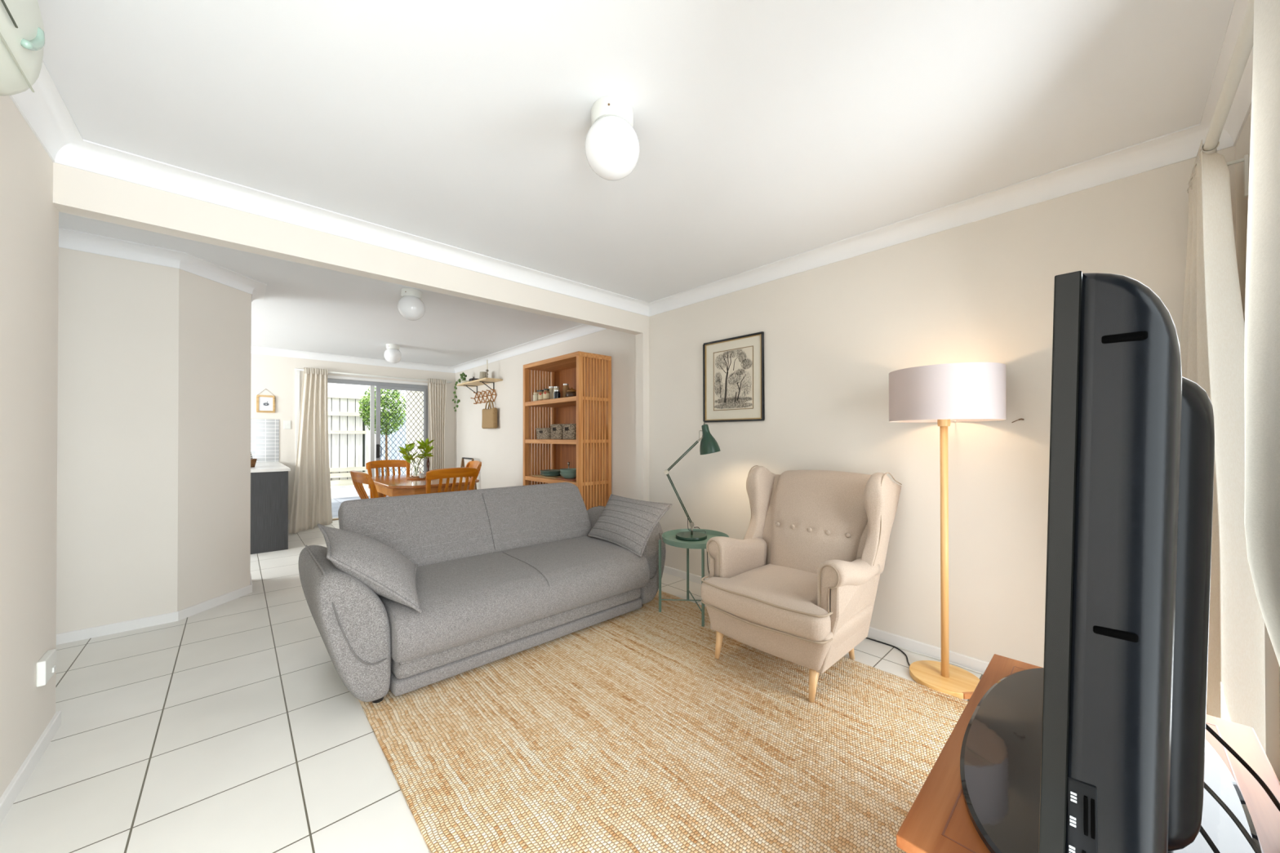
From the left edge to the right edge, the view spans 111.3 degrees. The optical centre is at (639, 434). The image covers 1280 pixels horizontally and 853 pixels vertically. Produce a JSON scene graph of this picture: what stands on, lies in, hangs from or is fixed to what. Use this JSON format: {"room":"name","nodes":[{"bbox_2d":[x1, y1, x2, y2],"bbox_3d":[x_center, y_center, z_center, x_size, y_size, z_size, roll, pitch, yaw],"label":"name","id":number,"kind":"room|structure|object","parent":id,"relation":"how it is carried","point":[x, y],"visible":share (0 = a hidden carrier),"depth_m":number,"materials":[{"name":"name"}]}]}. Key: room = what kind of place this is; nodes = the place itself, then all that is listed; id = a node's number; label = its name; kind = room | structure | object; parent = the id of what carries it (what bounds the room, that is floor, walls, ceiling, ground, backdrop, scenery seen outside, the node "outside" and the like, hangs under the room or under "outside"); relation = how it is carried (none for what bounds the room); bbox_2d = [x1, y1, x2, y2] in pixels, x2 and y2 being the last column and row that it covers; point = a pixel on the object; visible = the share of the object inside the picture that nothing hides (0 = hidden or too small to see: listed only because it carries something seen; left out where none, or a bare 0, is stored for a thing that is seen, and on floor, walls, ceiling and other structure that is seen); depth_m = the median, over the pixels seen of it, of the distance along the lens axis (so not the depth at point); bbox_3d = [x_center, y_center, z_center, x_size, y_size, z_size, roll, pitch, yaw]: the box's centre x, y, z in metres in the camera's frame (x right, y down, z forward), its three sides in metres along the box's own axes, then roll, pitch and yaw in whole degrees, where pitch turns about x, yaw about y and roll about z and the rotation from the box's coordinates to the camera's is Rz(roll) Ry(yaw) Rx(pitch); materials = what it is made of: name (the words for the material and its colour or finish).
{"room":"living room","nodes":[
{"label":"living room","id":0,"kind":"room"},
{"bbox_2d":[0,95,58,797],"bbox_3d":[-1.335,0.004,0.570,0.100,2.400,3.300,0,0,-43],"label":"wall","id":1,"kind":"structure","parent":0,"point":[29,216],"depth_m":1.54,"materials":[{"name":"paint"}]},
{"bbox_2d":[0,0,44,95],"bbox_3d":[-1.270,-0.972,0.730,0.205,0.317,0.948,0,0,-43],"label":"air conditioner","id":2,"kind":"object","parent":1,"relation":"attached to","point":[22,36],"visible":1,"depth_m":1.00,"materials":[{"name":"white plastic"}]},
{"bbox_2d":[0,711,61,825],"bbox_3d":[-1.333,1.174,0.572,0.112,0.060,3.312,0,0,-43],"label":"baseboard","id":3,"kind":"structure","parent":1,"relation":"attached to","point":[20,780],"depth_m":1.54,"materials":[{"name":"white paint"}]},
{"bbox_2d":[35,648,56,687],"bbox_3d":[-2.285,0.897,1.687,0.028,0.092,0.135,0,0,-43],"label":"wall socket","id":4,"kind":"object","parent":1,"relation":"attached to","point":[46,664],"visible":1,"depth_m":1.65,"materials":[{"name":"white plastic"}]},
{"bbox_2d":[53,162,648,334],"bbox_3d":[-1.211,-1.057,2.899,3.439,0.253,0.100,0,0,-43],"label":"ceiling beam","id":5,"kind":"structure","parent":1,"relation":"attached to","point":[77,192],"depth_m":2.29,"materials":[{"name":"paint"}]},
{"bbox_2d":[56,247,251,634],"bbox_3d":[-3.901,0.017,2.585,2.388,2.400,0.765,0,0,-43],"label":"wall","id":6,"kind":"structure","parent":0,"point":[154,361],"depth_m":2.78,"materials":[{"name":"paint"}]},
{"bbox_2d":[56,573,252,644],"bbox_3d":[-3.624,1.186,2.427,0.631,0.060,2.523,0,0,29],"label":"baseboard","id":7,"kind":"structure","parent":6,"relation":"attached to","point":[94,632],"depth_m":2.77,"materials":[{"name":"white paint"}]},
{"bbox_2d":[58,226,266,302],"bbox_3d":[-3.869,-1.137,2.622,2.478,0.090,0.945,0,0,-43],"label":"trim","id":8,"kind":"structure","parent":6,"relation":"attached to","point":[68,238],"depth_m":2.79,"materials":[{"name":"paint"}]},
{"bbox_2d":[251,324,606,373],"bbox_3d":[-3.466,-1.129,4.113,5.097,0.090,4.745,0,0,-43],"label":"trim","id":9,"kind":"structure","parent":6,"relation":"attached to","point":[582,330],"depth_m":6.14,"materials":[{"name":"paint"}]},
{"bbox_2d":[250,353,455,519],"bbox_3d":[-5.117,0.036,5.892,5.297,2.400,0.120,0,0,-43],"label":"wall","id":10,"kind":"structure","parent":0,"point":[277,375],"depth_m":6.07,"materials":[{"name":"paint"}]},
{"bbox_2d":[250,418,279,462],"bbox_3d":[-5.315,0.078,5.622,1.040,0.578,0.006,0,0,-43],"label":"backsplash","id":11,"kind":"structure","parent":10,"relation":"attached to","point":[264,433],"depth_m":5.87,"materials":[{"name":"grey tile"}]},
{"bbox_2d":[256,388,275,413],"bbox_3d":[-5.032,-0.458,5.879,0.194,0.322,0.017,0,0,-43],"label":"framed print","id":12,"kind":"object","parent":10,"relation":"attached to","point":[264,403],"visible":1,"depth_m":5.88,"materials":[{"name":"brown wood"}]},
{"bbox_2d":[284,420,290,429],"bbox_3d":[-4.868,-0.136,6.033,0.073,0.115,0.013,0,0,-43],"label":"light switch","id":13,"kind":"object","parent":10,"relation":"attached to","point":[286,423],"visible":1,"depth_m":6.03,"materials":[{"name":"white plastic"}]},
{"bbox_2d":[295,368,448,462],"bbox_3d":[-4.035,0.160,6.801,2.080,2.160,0.015,0,0,-43],"label":"trim","id":14,"kind":"structure","parent":10,"relation":"attached to","point":[297,411],"depth_m":6.43,"materials":[{"name":"white paint"}]},
{"bbox_2d":[294,368,452,382],"bbox_3d":[-4.011,-0.900,6.779,2.120,0.020,0.089,0,0,-43],"label":"curtain rod","id":15,"kind":"object","parent":10,"relation":"attached to","point":[295,369],"visible":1,"depth_m":6.66,"materials":[{"name":"white metal"}]},
{"bbox_2d":[288,367,332,533],"bbox_3d":[-4.373,0.142,5.860,0.391,2.164,0.884,0,0,-29],"label":"linen curtain","id":16,"kind":"object","parent":15,"relation":"hanging from","point":[311,504],"visible":1,"depth_m":5.98,"materials":[{"name":"beige fabric"}]},
{"bbox_2d":[427,377,446,470],"bbox_3d":[-3.383,0.150,7.292,0.297,2.155,0.059,0,0,-43],"label":"linen curtain","id":17,"kind":"object","parent":15,"relation":"hanging from","point":[437,388],"visible":0.73,"depth_m":7.30,"materials":[{"name":"beige fabric"}]},
{"bbox_2d":[328,377,427,518],"bbox_3d":[-4.063,0.211,6.822,1.410,2.061,0.186,0,0,-43],"label":"door","id":18,"kind":"structure","parent":10,"relation":"in","point":[382,385],"depth_m":6.85,"materials":[{"name":"grey metal"}]},
{"bbox_2d":[0,520,982,852],"bbox_3d":[-2.336,1.268,2.882,5.297,0.100,8.305,0,0,-43],"label":"floor","id":19,"kind":"structure","parent":0,"point":[231,726],"depth_m":1.73,"materials":[{"name":"tile"}]},
{"bbox_2d":[250,471,288,554],"bbox_3d":[-4.594,0.813,5.103,0.638,0.838,1.739,0,0,-43],"label":"base cabinet","id":20,"kind":"object","parent":19,"relation":"on","point":[268,490],"visible":0.51,"depth_m":4.58,"materials":[{"name":"grey laminate"}]},
{"bbox_2d":[250,462,290,472],"bbox_3d":[-4.594,0.378,5.096,0.685,0.030,1.754,0,0,-43],"label":"countertop","id":21,"kind":"structure","parent":20,"relation":"on","point":[260,467],"depth_m":4.84,"materials":[{"name":"white stone"}]},
{"bbox_2d":[250,458,257,467],"bbox_3d":[-4.354,0.315,4.825,0.190,0.091,0.190,0,0,-43],"label":"wicker basket","id":22,"kind":"object","parent":21,"relation":"on","point":[253,461],"visible":0.27,"depth_m":4.82,"materials":[{"name":"brown wicker"}]},
{"bbox_2d":[350,470,378,498],"bbox_3d":[-2.249,0.766,3.904,0.486,0.915,0.558,0,0,44],"label":"dining chair","id":23,"kind":"object","parent":19,"relation":"on","point":[358,478],"visible":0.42,"depth_m":3.64,"materials":[{"name":"brown wood"}]},
{"bbox_2d":[365,459,410,497],"bbox_3d":[-3.004,0.775,5.316,0.486,0.915,0.558,0,0,-43],"label":"dining chair","id":24,"kind":"object","parent":19,"relation":"on","point":[375,464],"visible":0.32,"depth_m":5.48,"materials":[{"name":"brown wood"}]},
{"bbox_2d":[368,473,479,497],"bbox_3d":[-2.372,0.853,4.722,0.860,0.750,1.380,0,0,-43],"label":"dining table","id":25,"kind":"object","parent":19,"relation":"on","point":[393,485],"visible":0.22,"depth_m":4.31,"materials":[{"name":"brown wood"}]},
{"bbox_2d":[407,475,425,479],"bbox_3d":[-2.378,0.470,4.774,0.300,0.015,0.300,0,0,-43],"label":"round tray","id":26,"kind":"object","parent":25,"relation":"on","point":[408,477],"visible":0.41,"depth_m":4.64,"materials":[{"name":"brown wood"}]},
{"bbox_2d":[398,437,434,478],"bbox_3d":[-2.425,0.251,4.745,0.372,0.438,0.314,0,0,-33],"label":"vase","id":27,"kind":"object","parent":26,"relation":"on","point":[423,445],"visible":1,"depth_m":4.73,"materials":[{"name":"clear glass"}]},
{"bbox_2d":[418,473,423,478],"bbox_3d":[-2.355,0.444,4.713,0.045,0.056,0.045,0,0,-43],"label":"ornament","id":28,"kind":"object","parent":26,"relation":"on","point":[420,475],"visible":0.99,"depth_m":4.70,"materials":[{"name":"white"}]},
{"bbox_2d":[423,456,430,478],"bbox_3d":[-2.324,0.342,4.797,0.100,0.259,0.100,0,0,-43],"label":"candlestick","id":29,"kind":"object","parent":26,"relation":"on","point":[428,457],"visible":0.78,"depth_m":4.79,"materials":[{"name":"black metal"}]},
{"bbox_2d":[425,467,478,493],"bbox_3d":[-1.916,0.768,4.265,0.558,0.915,0.486,0,0,43],"label":"dining chair","id":30,"kind":"object","parent":19,"relation":"on","point":[449,473],"visible":0.38,"depth_m":4.07,"materials":[{"name":"brown wood"}]},
{"bbox_2d":[460,457,476,489],"bbox_3d":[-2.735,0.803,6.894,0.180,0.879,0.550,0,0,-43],"label":"dining chair","id":31,"kind":"object","parent":19,"relation":"on","point":[462,465],"visible":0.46,"depth_m":6.99,"materials":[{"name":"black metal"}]},
{"bbox_2d":[464,460,481,479],"bbox_3d":[-2.158,0.773,5.102,0.558,0.915,0.486,0,0,-37],"label":"dining chair","id":32,"kind":"object","parent":19,"relation":"on","point":[477,464],"visible":0.22,"depth_m":5.30,"materials":[{"name":"brown wood"}]},
{"bbox_2d":[523,351,611,510],"bbox_3d":[-0.804,0.218,4.672,0.401,2.015,1.089,0,0,-43],"label":"bookcase","id":33,"kind":"object","parent":19,"relation":"on","point":[589,374],"visible":0.62,"depth_m":4.40,"materials":[{"name":"brown wood"}]},
{"bbox_2d":[533,392,537,401],"bbox_3d":[-1.149,-0.415,4.847,0.076,0.101,0.076,0,0,-43],"label":"spice jar","id":34,"kind":"object","parent":33,"relation":"on","point":[535,394],"visible":0.59,"depth_m":4.81,"materials":[{"name":"beige"}]},
{"bbox_2d":[537,390,543,400],"bbox_3d":[-1.068,-0.423,4.745,0.074,0.116,0.074,0,0,-43],"label":"spice jar","id":35,"kind":"object","parent":33,"relation":"on","point":[540,392],"visible":0.7,"depth_m":4.71,"materials":[{"name":"brown"}]},
{"bbox_2d":[535,427,551,439],"bbox_3d":[-1.001,-0.011,4.811,0.213,0.121,0.303,0,0,-43],"label":"wicker basket","id":36,"kind":"object","parent":33,"relation":"on","point":[541,433],"visible":0.48,"depth_m":4.71,"materials":[{"name":"black"}]},
{"bbox_2d":[542,388,550,399],"bbox_3d":[-1.000,-0.426,4.671,0.074,0.121,0.074,0,0,-43],"label":"spice jar","id":37,"kind":"object","parent":33,"relation":"on","point":[546,393],"visible":0.88,"depth_m":4.64,"materials":[{"name":"brown glass"}]},
{"bbox_2d":[531,474,563,479],"bbox_3d":[-0.945,0.456,4.778,0.260,0.012,0.500,0,0,-43],"label":"woven placemat","id":38,"kind":"object","parent":33,"relation":"on","point":[539,475],"visible":0.51,"depth_m":4.71,"materials":[{"name":"wicker"}]},
{"bbox_2d":[540,473,559,476],"bbox_3d":[-0.963,0.438,4.789,0.260,0.024,0.260,0,0,-43],"label":"dinner plate","id":39,"kind":"object","parent":38,"relation":"on","point":[548,475],"visible":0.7,"depth_m":4.69,"materials":[{"name":"green ceramic"}]},
{"bbox_2d":[540,471,559,474],"bbox_3d":[-0.963,0.420,4.789,0.260,0.024,0.260,0,0,-43],"label":"dinner plate","id":40,"kind":"object","parent":39,"relation":"on","point":[540,472],"visible":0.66,"depth_m":4.68,"materials":[{"name":"green ceramic"}]},
{"bbox_2d":[540,469,559,472],"bbox_3d":[-0.963,0.403,4.790,0.260,0.024,0.260,0,0,-43],"label":"dinner plate","id":41,"kind":"object","parent":40,"relation":"on","point":[544,470],"visible":0.8,"depth_m":4.75,"materials":[{"name":"green ceramic"}]},
{"bbox_2d":[548,386,554,399],"bbox_3d":[-0.958,-0.444,4.744,0.072,0.156,0.072,0,0,-43],"label":"spice jar","id":42,"kind":"object","parent":33,"relation":"on","point":[551,388],"visible":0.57,"depth_m":4.71,"materials":[{"name":"beige glass"}]},
{"bbox_2d":[550,423,563,439],"bbox_3d":[-0.818,-0.030,4.613,0.213,0.156,0.223,0,0,-43],"label":"wicker basket","id":43,"kind":"object","parent":33,"relation":"on","point":[557,430],"visible":0.52,"depth_m":4.52,"materials":[{"name":"black"}]},
{"bbox_2d":[553,389,559,398],"bbox_3d":[-0.857,-0.414,4.517,0.068,0.094,0.068,0,0,-43],"label":"spice jar","id":44,"kind":"object","parent":33,"relation":"on","point":[557,393],"visible":0.85,"depth_m":4.49,"materials":[{"name":"black glass"}]},
{"bbox_2d":[553,386,559,392],"bbox_3d":[-0.882,-0.437,4.617,0.070,0.141,0.070,0,0,-43],"label":"spice jar","id":45,"kind":"object","parent":33,"relation":"on","point":[555,388],"visible":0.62,"depth_m":4.59,"materials":[{"name":"beige"}]},
{"bbox_2d":[562,383,568,397],"bbox_3d":[-0.786,-0.452,4.632,0.070,0.171,0.070,0,0,-43],"label":"spice jar","id":46,"kind":"object","parent":33,"relation":"on","point":[565,388],"visible":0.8,"depth_m":4.60,"materials":[{"name":"brown glass"}]},
{"bbox_2d":[556,477,576,480],"bbox_3d":[-0.687,0.454,4.499,0.240,0.012,0.320,0,0,-43],"label":"serving board","id":47,"kind":"object","parent":33,"relation":"on","point":[560,478],"visible":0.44,"depth_m":4.43,"materials":[{"name":"brown wood"}]},
{"bbox_2d":[560,471,576,478],"bbox_3d":[-0.722,0.418,4.508,0.210,0.060,0.210,0,0,-43],"label":"bowl","id":48,"kind":"object","parent":47,"relation":"on","point":[572,475],"visible":0.81,"depth_m":4.43,"materials":[{"name":"green ceramic"}]},
{"bbox_2d":[560,468,576,473],"bbox_3d":[-0.722,0.385,4.508,0.210,0.060,0.210,0,0,-43],"label":"bowl","id":49,"kind":"object","parent":48,"relation":"on","point":[562,470],"visible":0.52,"depth_m":4.42,"materials":[{"name":"green ceramic"}]},
{"bbox_2d":[562,423,576,439],"bbox_3d":[-0.661,-0.030,4.444,0.213,0.154,0.223,0,0,-43],"label":"wicker basket","id":50,"kind":"object","parent":33,"relation":"on","point":[569,432],"visible":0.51,"depth_m":4.34,"materials":[{"name":"black"}]},
{"bbox_2d":[565,387,576,397],"bbox_3d":[-0.702,-0.426,4.497,0.124,0.118,0.124,0,0,-43],"label":"pot","id":51,"kind":"object","parent":33,"relation":"on","point":[571,392],"visible":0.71,"depth_m":4.45,"materials":[{"name":"brown ceramic"}]},
{"bbox_2d":[358,590,968,852],"bbox_3d":[0.348,1.203,1.705,2.005,0.012,2.999,0,0,-43],"label":"jute rug","id":52,"kind":"object","parent":19,"relation":"on","point":[625,733],"visible":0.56,"depth_m":1.69,"materials":[{"name":"beige wicker"}]},
{"bbox_2d":[297,482,666,703],"bbox_3d":[-0.823,0.797,2.769,2.062,0.836,1.004,0,0,-43],"label":"sofa","id":53,"kind":"object","parent":52,"relation":"on","point":[502,572],"visible":0.84,"depth_m":2.47,"materials":[{"name":"grey fabric"}]},
{"bbox_2d":[316,523,422,613],"bbox_3d":[-1.329,0.633,2.119,0.466,0.344,0.599,0,0,-29],"label":"sofa cushion","id":54,"kind":"object","parent":53,"relation":"on","point":[390,575],"visible":0.91,"depth_m":2.01,"materials":[{"name":"grey fabric"}]},
{"bbox_2d":[377,535,650,662],"bbox_3d":[-0.754,0.893,2.694,1.530,0.253,0.802,0,0,-43],"label":"seat cushion","id":55,"kind":"object","parent":53,"relation":"on","point":[467,598],"depth_m":2.39,"materials":[{"name":"grey fabric"}]},
{"bbox_2d":[391,587,640,679],"bbox_3d":[-0.847,1.061,2.794,1.500,0.110,0.930,0,0,-43],"label":"cushion","id":56,"kind":"object","parent":53,"relation":"on","point":[442,661],"depth_m":2.31,"materials":[{"name":"grey fabric"}]},
{"bbox_2d":[587,493,672,557],"bbox_3d":[-0.072,0.644,3.220,0.359,0.346,0.579,0,0,-43],"label":"sofa cushion","id":57,"kind":"object","parent":53,"relation":"on","point":[628,523],"visible":1,"depth_m":3.11,"materials":[{"name":"grey fabric"}]},
{"bbox_2d":[701,465,902,702],"bbox_3d":[0.861,0.707,2.408,0.930,1.019,0.810,0,0,-43],"label":"armchair","id":58,"kind":"object","parent":52,"relation":"on","point":[800,587],"visible":1,"depth_m":2.29,"materials":[{"name":"fabric"}]},
{"bbox_2d":[701,564,831,641],"bbox_3d":[0.753,0.832,2.307,0.635,0.155,0.680,0,0,-43],"label":"seat cushion","id":59,"kind":"object","parent":58,"relation":"on","point":[784,599],"depth_m":2.13,"materials":[{"name":"fabric"}]},
{"bbox_2d":[769,470,871,573],"bbox_3d":[1.048,0.544,2.582,0.368,0.648,0.600,0,0,-43],"label":"backrest","id":60,"kind":"object","parent":58,"relation":"on","point":[817,517],"depth_m":2.52,"materials":[{"name":"fabric"}]},
{"bbox_2d":[896,653,1279,852],"bbox_3d":[0.961,0.948,0.912,0.945,0.488,0.498,0,0,-43],"label":"tv cabinet","id":61,"kind":"object","parent":52,"relation":"on","point":[939,820],"visible":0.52,"depth_m":0.86,"materials":[{"name":"red wood"}]},
{"bbox_2d":[960,271,1261,852],"bbox_3d":[0.961,0.260,0.936,1.286,0.888,0.404,0,0,-43],"label":"television","id":62,"kind":"object","parent":61,"relation":"on","point":[1103,747],"visible":1,"depth_m":0.49,"materials":[{"name":"black plastic"}]},
{"bbox_2d":[1200,825,1220,852],"bbox_3d":[0.843,0.650,0.589,0.034,0.100,0.313,0,0,26],"label":"cable","id":63,"kind":"object","parent":61,"relation":"on","point":[1205,835],"visible":0.38,"depth_m":0.69,"materials":[{"name":"black plastic"}]},
{"bbox_2d":[1204,782,1261,852],"bbox_3d":[0.903,0.630,0.616,0.069,0.140,0.328,0,0,25],"label":"cable","id":64,"kind":"object","parent":61,"relation":"on","point":[1232,815],"visible":0.69,"depth_m":0.71,"materials":[{"name":"grey plastic"}]},
{"bbox_2d":[1205,723,1279,811],"bbox_3d":[0.951,0.591,0.673,0.414,0.220,0.155,0,0,-43],"label":"cable","id":65,"kind":"object","parent":61,"relation":"on","point":[1208,728],"visible":0.76,"depth_m":0.77,"materials":[{"name":"black plastic"}]},
{"bbox_2d":[658,528,728,626],"bbox_3d":[0.373,0.950,2.956,0.451,0.532,0.451,0,0,-43],"label":"round side table","id":66,"kind":"object","parent":19,"relation":"on","point":[668,537],"visible":0.58,"depth_m":2.96,"materials":[{"name":"green metal"}]},
{"bbox_2d":[663,422,720,573],"bbox_3d":[0.497,0.569,3.091,0.661,1.318,0.244,0,0,-25],"label":"desk lamp","id":67,"kind":"object","parent":66,"relation":"on","point":[708,445],"visible":0.94,"depth_m":3.01,"materials":[{"name":"green metal"}]},
{"bbox_2d":[662,528,728,549],"bbox_3d":[0.373,0.702,2.958,0.451,0.036,0.451,0,0,-43],"label":"tray","id":68,"kind":"object","parent":66,"relation":"on","point":[668,537],"depth_m":2.97,"materials":[{"name":"green metal"}]},
{"bbox_2d":[866,635,983,675],"bbox_3d":[1.575,1.206,2.371,0.021,0.008,0.750,0,0,-42],"label":"baseboard","id":69,"kind":"structure","parent":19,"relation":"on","point":[868,636],"depth_m":2.39,"materials":[{"name":"white paint"}]},
{"bbox_2d":[866,362,1006,699],"bbox_3d":[1.421,0.447,2.231,0.470,1.527,0.693,0,0,-43],"label":"floor lamp","id":70,"kind":"object","parent":19,"relation":"on","point":[943,394],"visible":0.92,"depth_m":2.04,"materials":[{"name":"white fabric"}]},
{"bbox_2d":[37,0,1235,366],"bbox_3d":[-2.338,-1.232,2.896,5.297,0.100,8.305,0,0,-43],"label":"ceiling","id":71,"kind":"structure","parent":0,"point":[768,131],"depth_m":1.64,"materials":[{"name":"paint"}]},
{"bbox_2d":[383,343,401,363],"bbox_3d":[-3.211,-1.047,5.680,0.202,0.239,0.202,0,0,-43],"label":"ceiling light","id":72,"kind":"object","parent":71,"relation":"attached to","point":[392,354],"visible":1,"depth_m":5.61,"materials":[{"name":"white glass"}]},
{"bbox_2d":[397,288,425,320],"bbox_3d":[-1.874,-1.060,3.586,0.202,0.239,0.202,0,0,-43],"label":"ceiling light","id":73,"kind":"object","parent":71,"relation":"attached to","point":[411,306],"visible":1,"depth_m":3.52,"materials":[{"name":"white glass"}]},
{"bbox_2d":[584,95,639,180],"bbox_3d":[-0.102,-1.072,1.612,0.202,0.239,0.202,0,0,-43],"label":"ceiling light","id":74,"kind":"object","parent":71,"relation":"attached to","point":[611,146],"visible":1,"depth_m":1.54,"materials":[{"name":"white glass"}]},
{"bbox_2d":[454,146,1235,667],"bbox_3d":[-0.430,0.025,4.655,0.100,2.400,8.065,0,0,-43],"label":"wall","id":75,"kind":"structure","parent":0,"point":[982,291],"depth_m":2.46,"materials":[{"name":"paint"}]},
{"bbox_2d":[456,377,502,393],"bbox_3d":[-2.416,-0.709,6.544,0.252,0.162,1.080,0,0,-43],"label":"wall shelf","id":76,"kind":"object","parent":75,"relation":"attached to","point":[476,383],"visible":1,"depth_m":6.43,"materials":[{"name":"beige wood"}]},
{"bbox_2d":[452,372,468,411],"bbox_3d":[-2.819,-0.667,6.865,0.341,0.617,0.150,0,0,3],"label":"vine","id":77,"kind":"object","parent":76,"relation":"on","point":[464,380],"visible":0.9,"depth_m":6.84,"materials":[{"name":"green plant"}]},
{"bbox_2d":[478,371,486,379],"bbox_3d":[-2.282,-0.851,6.369,0.149,0.120,0.149,0,0,10],"label":"mug","id":78,"kind":"object","parent":76,"relation":"on","point":[482,374],"visible":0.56,"depth_m":6.32,"materials":[{"name":"black ceramic"}]},
{"bbox_2d":[485,360,488,377],"bbox_3d":[-2.169,-0.929,6.202,0.044,0.275,0.043,0,0,-43],"label":"candlestick","id":79,"kind":"object","parent":76,"relation":"on","point":[486,370],"visible":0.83,"depth_m":6.20,"materials":[{"name":"silver metal"}]},
{"bbox_2d":[470,388,496,404],"bbox_3d":[-2.384,-0.576,6.638,0.065,0.189,0.801,0,0,-43],"label":"peg rack","id":80,"kind":"object","parent":75,"relation":"attached to","point":[481,393],"visible":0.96,"depth_m":6.64,"materials":[{"name":"brown wood"}]},
{"bbox_2d":[481,400,497,428],"bbox_3d":[-2.206,-0.302,6.409,0.075,0.427,0.424,0,0,-43],"label":"bag","id":81,"kind":"object","parent":80,"relation":"hanging from","point":[489,420],"visible":1,"depth_m":6.34,"materials":[{"name":"beige fabric"}]},
{"bbox_2d":[8,0,1253,316],"bbox_3d":[-0.047,-1.145,1.715,3.339,0.090,3.220,0,0,-43],"label":"trim","id":82,"kind":"structure","parent":75,"relation":"attached to","point":[45,110],"depth_m":2.09,"materials":[{"name":"paint"}]},
{"bbox_2d":[635,333,648,501],"bbox_3d":[0.023,0.148,4.034,0.077,2.147,0.100,0,0,-43],"label":"trim","id":83,"kind":"structure","parent":75,"relation":"attached to","point":[642,339],"depth_m":4.00,"materials":[{"name":"paint"}]},
{"bbox_2d":[702,331,764,422],"bbox_3d":[0.704,-0.420,3.342,0.022,0.642,0.549,0,0,-43],"label":"framed piece","id":84,"kind":"object","parent":75,"relation":"attached to","point":[733,368],"visible":1,"depth_m":3.33,"materials":[{"name":"grey"}]},
{"bbox_2d":[714,346,752,409],"bbox_3d":[0.708,-0.421,3.339,0.001,0.453,0.354,0,0,-43],"label":"print","id":85,"kind":"object","parent":84,"relation":"attached to","point":[733,366],"depth_m":3.33,"materials":[{"name":"grey paper"}]},
{"bbox_2d":[662,565,989,673],"bbox_3d":[1.176,1.184,2.833,0.012,0.060,3.220,0,0,-43],"label":"baseboard","id":86,"kind":"structure","parent":75,"relation":"attached to","point":[979,665],"depth_m":2.44,"materials":[{"name":"white paint"}]},
{"bbox_2d":[1235,108,1279,782],"bbox_3d":[1.089,0.002,0.484,3.539,2.400,0.120,0,0,-43],"label":"wall","id":87,"kind":"structure","parent":0,"point":[1272,729],"depth_m":1.40,"materials":[{"name":"paint"}]},
{"bbox_2d":[1199,0,1253,197],"bbox_3d":[0.989,-0.905,0.555,3.200,0.144,0.114,0,0,-43],"label":"curtain rod","id":88,"kind":"object","parent":87,"relation":"attached to","point":[1244,44],"visible":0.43,"depth_m":1.19,"materials":[{"name":"white metal"}]},
{"bbox_2d":[1180,139,1266,754],"bbox_3d":[2.020,0.104,1.542,0.118,2.182,0.434,0,0,38],"label":"curtain","id":89,"kind":"object","parent":88,"relation":"hanging from","point":[1212,341],"visible":0.67,"depth_m":1.42,"materials":[{"name":"beige fabric"}]},
{"bbox_2d":[1244,0,1279,666],"bbox_3d":[1.103,0.104,0.722,0.640,2.173,0.088,0,0,-43],"label":"curtain","id":90,"kind":"object","parent":88,"relation":"hanging from","point":[1262,297],"visible":1,"depth_m":0.78,"materials":[{"name":"fabric"}]},
{"bbox_2d":[1279,666,1279,728],"bbox_3d":[1.671,0.104,1.022,1.000,2.000,0.060,0,0,-43],"label":"window","id":91,"kind":"structure","parent":87,"relation":"in","point":[1279,666],"depth_m":1.38,"materials":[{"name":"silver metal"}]},
{"label":"outside","id":92,"kind":"structure","parent":0,"visible":0},
{"bbox_2d":[331,495,388,517],"bbox_3d":[-4.442,1.330,8.471,7.000,0.100,2.760,0,0,-43],"label":"paving","id":93,"kind":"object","parent":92,"point":[335,503],"depth_m":8.25,"materials":[{"name":"tile"}]},
{"bbox_2d":[357,386,405,496],"bbox_3d":[-5.254,0.109,8.968,0.921,2.391,0.730,0,0,-43],"label":"leafy tree","id":94,"kind":"object","parent":93,"relation":"on","point":[366,400],"visible":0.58,"depth_m":8.88,"materials":[{"name":"green plant"}]},
{"bbox_2d":[405,391,423,475],"bbox_3d":[-4.004,-0.003,8.041,0.150,2.700,1.520,0,0,-43],"label":"wall","id":95,"kind":"structure","parent":93,"relation":"on","point":[411,393],"depth_m":8.12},
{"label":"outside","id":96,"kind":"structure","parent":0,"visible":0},
{"bbox_2d":[330,484,369,498],"bbox_3d":[-5.441,1.216,9.551,11.000,0.280,0.180,0,0,-43],"label":"wall","id":97,"kind":"structure","parent":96,"point":[340,491],"depth_m":8.91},
{"bbox_2d":[328,394,376,487],"bbox_3d":[-6.421,0.127,8.664,2.150,1.890,0.120,0,0,-43],"label":"fence","id":98,"kind":"object","parent":97,"relation":"on","point":[348,438],"visible":0.25,"depth_m":8.99,"materials":[{"name":"grey"}]},
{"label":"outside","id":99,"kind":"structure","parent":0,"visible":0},
{"bbox_2d":[380,413,405,475],"bbox_3d":[-5.247,0.409,10.014,1.390,1.800,0.030,0,0,-43],"label":"fence","id":100,"kind":"object","parent":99,"point":[403,427],"visible":0.04,"depth_m":9.78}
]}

